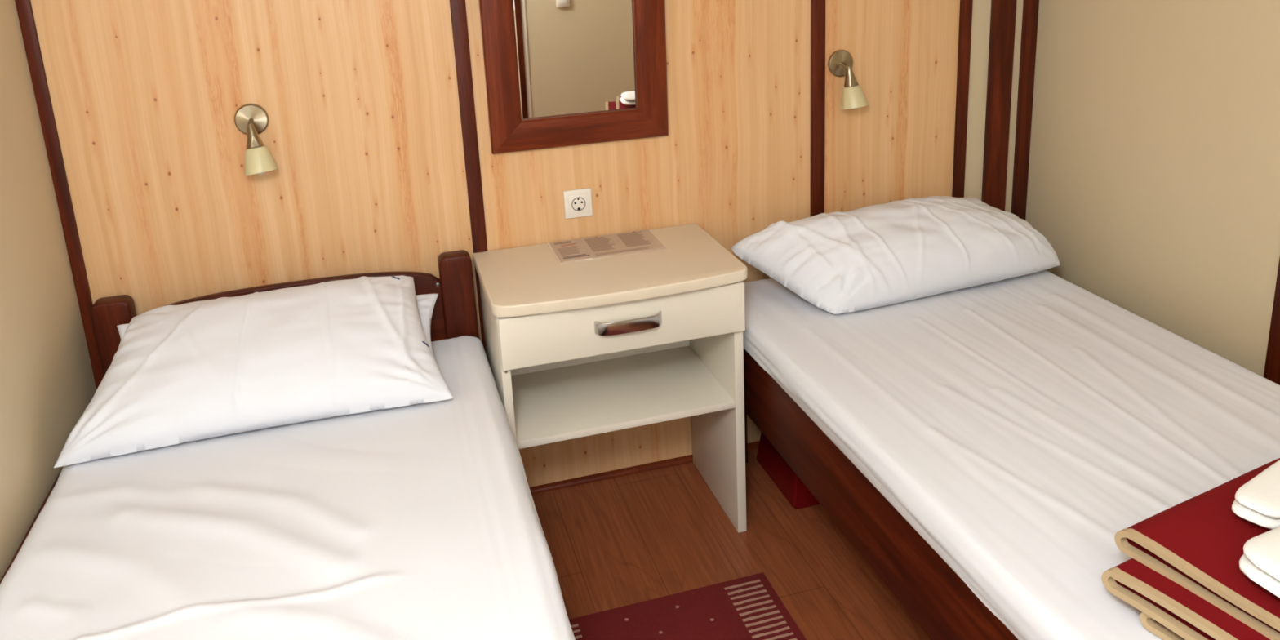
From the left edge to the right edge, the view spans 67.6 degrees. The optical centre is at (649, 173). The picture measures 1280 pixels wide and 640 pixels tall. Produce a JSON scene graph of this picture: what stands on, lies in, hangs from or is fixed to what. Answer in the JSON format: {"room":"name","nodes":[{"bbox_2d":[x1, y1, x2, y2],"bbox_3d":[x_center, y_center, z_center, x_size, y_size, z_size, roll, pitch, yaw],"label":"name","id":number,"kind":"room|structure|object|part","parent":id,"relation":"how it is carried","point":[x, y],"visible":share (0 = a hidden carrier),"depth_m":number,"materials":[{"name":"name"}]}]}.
{"room":"hotel room","nodes":[
{"label":"hotel room","id":0,"kind":"room"},
{"bbox_2d":[0,0,96,580],"bbox_3d":[-1.028,0.347,0.793,0.100,2.300,3.210,-7,15,-16],"label":"wall","id":1,"kind":"structure","parent":0,"point":[47,383],"depth_m":2.08,"materials":[{"name":"beige paint"}]},
{"bbox_2d":[30,0,1023,487],"bbox_3d":[-0.126,-0.201,2.705,2.972,2.300,0.100,-7,15,-16],"label":"wall","id":2,"kind":"structure","parent":0,"point":[362,135],"depth_m":2.54,"materials":[{"name":"beige laminate"}]},
{"bbox_2d":[14,0,103,389],"bbox_3d":[-1.424,-0.035,2.291,0.029,2.300,0.019,-7,15,-16],"label":"trim","id":3,"kind":"structure","parent":2,"relation":"attached to","point":[24,11],"depth_m":2.29,"materials":[{"name":"brown wood"}]},
{"bbox_2d":[234,103,277,175],"bbox_3d":[-0.976,-0.082,2.358,0.092,0.169,0.110,-7,15,-16],"label":"wall lamp","id":4,"kind":"object","parent":2,"relation":"attached to","point":[251,120],"visible":1,"depth_m":2.35,"materials":[{"name":"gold metal"}]},
{"bbox_3d":[-0.989,-0.124,2.366,0.011,0.020,0.043,-7,15,-16],"label":"swivel arm","id":5,"kind":"part","parent":4,"relation":"part of","materials":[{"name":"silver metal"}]},
{"bbox_3d":[-0.997,-0.136,2.390,0.081,0.081,0.014,-7,15,-16],"label":"plate","id":6,"kind":"part","parent":4,"relation":"part of","materials":[{"name":"silver metal"}]},
{"bbox_3d":[-0.964,-0.033,2.358,0.080,0.072,0.079,-7,15,-16],"label":"lamp shade","id":7,"kind":"part","parent":4,"relation":"part of","materials":[{"name":"beige glass"}]},
{"bbox_3d":[-0.958,-0.091,2.426,0.951,2.300,0.008,-7,15,-16],"label":"wood panel","id":8,"kind":"part","parent":2,"relation":"part of","materials":[{"name":"brown wood"}]},
{"bbox_2d":[449,0,488,352],"bbox_3d":[-0.486,-0.152,2.552,0.039,2.286,0.019,-7,15,-16],"label":"trim","id":9,"kind":"structure","parent":2,"relation":"attached to","point":[458,7],"depth_m":2.55,"materials":[{"name":"brown wood"}]},
{"bbox_2d":[479,0,668,154],"bbox_3d":[-0.200,-0.440,2.542,0.499,0.747,0.048,-7,15,-16],"label":"wall mirror","id":10,"kind":"object","parent":2,"relation":"attached to","point":[558,73],"visible":1,"depth_m":2.59,"materials":[{"name":"brown wood"}]},
{"bbox_3d":[-0.397,-0.417,2.486,0.087,0.747,0.024,-7,17,-16],"label":"frame","id":11,"kind":"part","parent":10,"relation":"part of","materials":[{"name":"wood"}]},
{"bbox_2d":[513,0,636,119],"bbox_3d":[-0.202,-0.442,2.550,0.334,0.588,0.004,-7,17,-16],"label":"mirror glass","id":12,"kind":"object","parent":10,"relation":"on","point":[575,57],"depth_m":2.59,"materials":[{"name":"mirror"}]},
{"bbox_3d":[-0.189,-0.122,2.637,0.499,0.083,0.024,-7,17,-16],"label":"frame","id":13,"kind":"part","parent":10,"relation":"part of","materials":[{"name":"wood"}]},
{"bbox_3d":[-0.002,-0.463,2.597,0.086,0.747,0.024,-7,17,-16],"label":"frame","id":14,"kind":"part","parent":10,"relation":"part of","materials":[{"name":"wood"}]},
{"bbox_2d":[563,187,592,218],"bbox_3d":[-0.202,0.084,2.693,0.080,0.081,0.013,-7,15,-16],"label":"power socket","id":15,"kind":"object","parent":2,"relation":"attached to","point":[577,202],"visible":1,"depth_m":2.69,"materials":[{"name":"white plastic"}]},
{"bbox_3d":[-0.201,0.085,2.689,0.058,0.058,0.003,-7,15,-16],"label":"plate","id":16,"kind":"part","parent":15,"relation":"part of","materials":[{"name":"white plastic"}]},
{"bbox_3d":[0.002,-0.203,2.695,0.989,2.300,0.008,-7,15,-16],"label":"wood panel","id":17,"kind":"part","parent":2,"relation":"part of","materials":[{"name":"brown wood"}]},
{"bbox_2d":[528,440,759,494],"bbox_3d":[-0.062,0.915,2.945,2.772,0.016,0.016,-7,15,-16],"label":"baseboard","id":18,"kind":"structure","parent":2,"relation":"attached to","point":[751,446],"depth_m":2.93,"materials":[{"name":"wood"}]},
{"bbox_2d":[809,0,825,217],"bbox_3d":[0.495,-0.267,2.826,0.044,2.286,0.019,-7,15,-16],"label":"trim","id":19,"kind":"structure","parent":2,"relation":"attached to","point":[817,6],"depth_m":2.83,"materials":[{"name":"brown wood"}]},
{"bbox_2d":[827,49,868,109],"bbox_3d":[0.586,-0.274,2.794,0.092,0.169,0.110,-7,15,-16],"label":"wall lamp","id":20,"kind":"object","parent":2,"relation":"attached to","point":[840,63],"visible":1,"depth_m":2.78,"materials":[{"name":"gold metal"}]},
{"bbox_3d":[0.565,-0.327,2.825,0.081,0.081,0.014,-7,15,-16],"label":"plate","id":21,"kind":"part","parent":20,"relation":"part of","materials":[{"name":"silver metal"}]},
{"bbox_3d":[0.574,-0.316,2.801,0.011,0.020,0.043,-7,15,-16],"label":"swivel arm","id":22,"kind":"part","parent":20,"relation":"part of","materials":[{"name":"silver metal"}]},
{"bbox_3d":[0.599,-0.224,2.793,0.080,0.072,0.079,-7,15,-16],"label":"lamp shade","id":23,"kind":"part","parent":20,"relation":"part of","materials":[{"name":"beige glass"}]},
{"bbox_3d":[0.732,-0.289,2.899,0.460,2.300,0.008,-7,15,-16],"label":"wood panel","id":24,"kind":"part","parent":2,"relation":"part of","materials":[{"name":"brown wood"}]},
{"bbox_2d":[951,0,973,197],"bbox_3d":[0.969,-0.322,2.959,0.038,2.286,0.019,-7,15,-16],"label":"trim","id":25,"kind":"structure","parent":2,"relation":"attached to","point":[966,6],"depth_m":2.97,"materials":[{"name":"brown wood"}]},
{"bbox_2d":[981,0,1017,210],"bbox_3d":[1.099,-0.337,2.993,0.077,2.286,0.023,-7,15,-16],"label":"trim","id":26,"kind":"structure","parent":2,"relation":"attached to","point":[1003,12],"depth_m":3.01,"materials":[{"name":"brown wood"}]},
{"bbox_2d":[1010,0,1039,220],"bbox_3d":[1.193,-0.348,3.019,0.043,2.286,0.023,-7,15,-16],"label":"trim","id":27,"kind":"structure","parent":2,"relation":"attached to","point":[1030,7],"depth_m":3.04,"materials":[{"name":"brown wood"}]},
{"bbox_2d":[531,448,930,639],"bbox_3d":[0.397,1.326,1.476,2.972,0.060,3.400,-7,15,-16],"label":"floor","id":28,"kind":"structure","parent":0,"point":[635,538],"depth_m":2.57,"materials":[{"name":"laminate"}]},
{"bbox_2d":[0,249,479,583],"bbox_3d":[-0.644,0.881,1.642,0.956,0.800,2.025,-7,15,-16],"label":"bed","id":29,"kind":"object","parent":28,"relation":"on","point":[454,315],"visible":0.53,"depth_m":2.55,"materials":[{"name":"mahogany"},{"name":"white linen"}]},
{"bbox_3d":[-1.087,0.923,1.499,0.022,0.230,1.944,-7,15,-16],"label":"rail","id":30,"kind":"part","parent":29,"relation":"part of","materials":[{"name":"brown wood"}]},
{"bbox_3d":[-1.308,0.695,2.450,0.088,0.800,0.055,-7,15,-16],"label":"headboard post","id":31,"kind":"part","parent":29,"relation":"part of","materials":[{"name":"brown wood"}]},
{"bbox_2d":[0,335,575,639],"bbox_3d":[-0.628,0.763,1.602,0.949,0.160,1.928,-7,15,-16],"label":"mattress","id":32,"kind":"object","parent":29,"relation":"on","point":[420,521],"visible":0.7,"depth_m":1.72,"materials":[{"name":"white fabric"}]},
{"bbox_2d":[53,275,453,467],"bbox_3d":[-0.903,0.416,2.233,0.823,0.216,0.392,-7,15,-16],"label":"pillow","id":33,"kind":"object","parent":32,"relation":"on","point":[195,371],"visible":1,"depth_m":2.14,"materials":[{"name":"white fabric"}]},
{"bbox_2d":[116,293,438,356],"bbox_3d":[-0.894,0.420,2.335,0.767,0.148,0.230,-7,15,-16],"label":"pillow","id":34,"kind":"object","parent":32,"relation":"on","point":[426,302],"visible":0.03,"depth_m":2.45,"materials":[{"name":"white fabric"}]},
{"bbox_3d":[-0.917,0.512,2.533,0.752,0.478,0.024,-7,15,-16],"label":"headboard","id":35,"kind":"part","parent":29,"relation":"part of","materials":[{"name":"brown wood"}]},
{"bbox_3d":[-0.511,0.601,2.673,0.086,0.800,0.055,-7,15,-16],"label":"headboard post","id":36,"kind":"part","parent":29,"relation":"part of","materials":[{"name":"brown wood"}]},
{"bbox_2d":[472,223,746,533],"bbox_3d":[-0.097,0.609,2.618,0.655,0.779,0.438,-7,15,-16],"label":"nightstand","id":37,"kind":"object","parent":28,"relation":"on","point":[592,347],"visible":0.97,"depth_m":2.49,"materials":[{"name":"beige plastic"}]},
{"bbox_3d":[-0.395,0.652,2.560,0.022,0.749,0.382,-7,15,-16],"label":"panel","id":38,"kind":"part","parent":37,"relation":"part of","materials":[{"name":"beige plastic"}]},
{"bbox_3d":[-0.167,0.382,2.761,0.582,0.346,0.011,-7,15,-16],"label":"panel","id":39,"kind":"part","parent":37,"relation":"part of","materials":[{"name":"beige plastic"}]},
{"bbox_2d":[546,229,666,264],"bbox_3d":[-0.122,0.199,2.641,0.298,0.001,0.184,-7,15,-16],"label":"leaflet","id":40,"kind":"object","parent":37,"relation":"on","point":[589,248],"visible":1,"depth_m":2.63,"materials":[{"name":"paper"}]},
{"bbox_3d":[-0.059,0.375,2.377,0.629,0.134,0.018,-7,15,-16],"label":"drawer","id":41,"kind":"part","parent":37,"relation":"part of","materials":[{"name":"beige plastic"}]},
{"bbox_2d":[511,346,734,445],"bbox_3d":[-0.107,0.600,2.638,0.582,0.016,0.378,-7,15,-16],"label":"shelf","id":42,"kind":"object","parent":37,"relation":"attached to","point":[566,400],"depth_m":2.61,"materials":[{"name":"beige wood"}]},
{"bbox_3d":[-0.050,0.370,2.357,0.173,0.033,0.032,-7,15,-16],"label":"handle","id":43,"kind":"part","parent":37,"relation":"part of","materials":[{"name":"metal"}]},
{"bbox_3d":[0.186,0.584,2.723,0.026,0.749,0.382,-7,15,-16],"label":"panel","id":44,"kind":"part","parent":37,"relation":"part of","materials":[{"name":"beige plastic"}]},
{"bbox_2d":[568,572,806,639],"bbox_3d":[0.172,1.202,1.843,0.605,0.008,1.169,-7,15,-16],"label":"rug","id":45,"kind":"object","parent":28,"relation":"on","point":[748,607],"visible":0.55,"depth_m":2.31,"materials":[{"name":"red carpet"}]},
{"bbox_2d":[755,432,820,509],"bbox_3d":[0.580,0.825,2.892,0.447,0.165,0.287,-7,15,-16],"label":"storage box","id":46,"kind":"object","parent":28,"relation":"on","point":[783,476],"visible":0.25,"depth_m":2.79,"materials":[{"name":"red plastic"}]},
{"bbox_2d":[743,348,1017,639],"bbox_3d":[0.957,0.832,2.125,0.982,0.514,2.025,-7,15,-16],"label":"bed","id":47,"kind":"object","parent":28,"relation":"on","point":[935,596],"visible":0.08,"depth_m":2.02,"materials":[{"name":"brown wood"}]},
{"bbox_3d":[0.260,0.650,2.924,0.058,0.513,0.055,-7,15,-16],"label":"leg","id":48,"kind":"part","parent":47,"relation":"part of","materials":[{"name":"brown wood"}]},
{"bbox_2d":[742,270,1279,639],"bbox_3d":[0.924,0.541,2.049,0.998,0.089,1.973,-7,15,-16],"label":"mattress","id":49,"kind":"object","parent":47,"relation":"on","point":[1020,424],"visible":0.81,"depth_m":2.01,"materials":[{"name":"white fabric"}]},
{"bbox_2d":[731,195,1060,314],"bbox_3d":[0.717,0.198,2.754,0.913,0.223,0.348,-8,16,-19],"label":"pillow","id":50,"kind":"object","parent":49,"relation":"on","point":[908,249],"visible":1,"depth_m":2.64,"materials":[{"name":"white fabric"}]},
{"bbox_2d":[1101,457,1279,639],"bbox_3d":[1.103,0.602,1.419,0.710,0.108,0.479,-10,17,-25],"label":"folded blanket","id":51,"kind":"object","parent":49,"relation":"on","point":[1184,576],"visible":0.82,"depth_m":1.41,"materials":[{"name":"red fabric"}]},
{"bbox_2d":[1231,459,1279,529],"bbox_3d":[1.072,0.491,1.556,0.367,0.037,0.080,-12,17,-31],"label":"folded towel","id":52,"kind":"object","parent":51,"relation":"on","point":[1257,501],"visible":0.99,"depth_m":1.48,"materials":[{"name":"white fabric"}]},
{"bbox_2d":[1239,526,1279,598],"bbox_3d":[1.040,0.536,1.380,0.408,0.041,0.150,-9,16,-22],"label":"folded towel","id":53,"kind":"object","parent":51,"relation":"on","point":[1260,562],"visible":1,"depth_m":1.34,"materials":[{"name":"white fabric"}]},
{"bbox_2d":[1025,0,1279,377],"bbox_3d":[1.721,0.024,1.562,0.100,2.300,3.210,-7,15,-16],"label":"wall","id":54,"kind":"structure","parent":0,"point":[1153,178],"depth_m":2.56,"materials":[{"name":"beige paint"}]},
{"bbox_2d":[1263,257,1279,385],"bbox_3d":[1.489,-0.114,2.118,0.017,2.300,0.100,-7,15,-16],"label":"trim","id":55,"kind":"structure","parent":54,"relation":"attached to","point":[1272,367],"depth_m":2.28,"materials":[{"name":"brown wood"}]}
]}

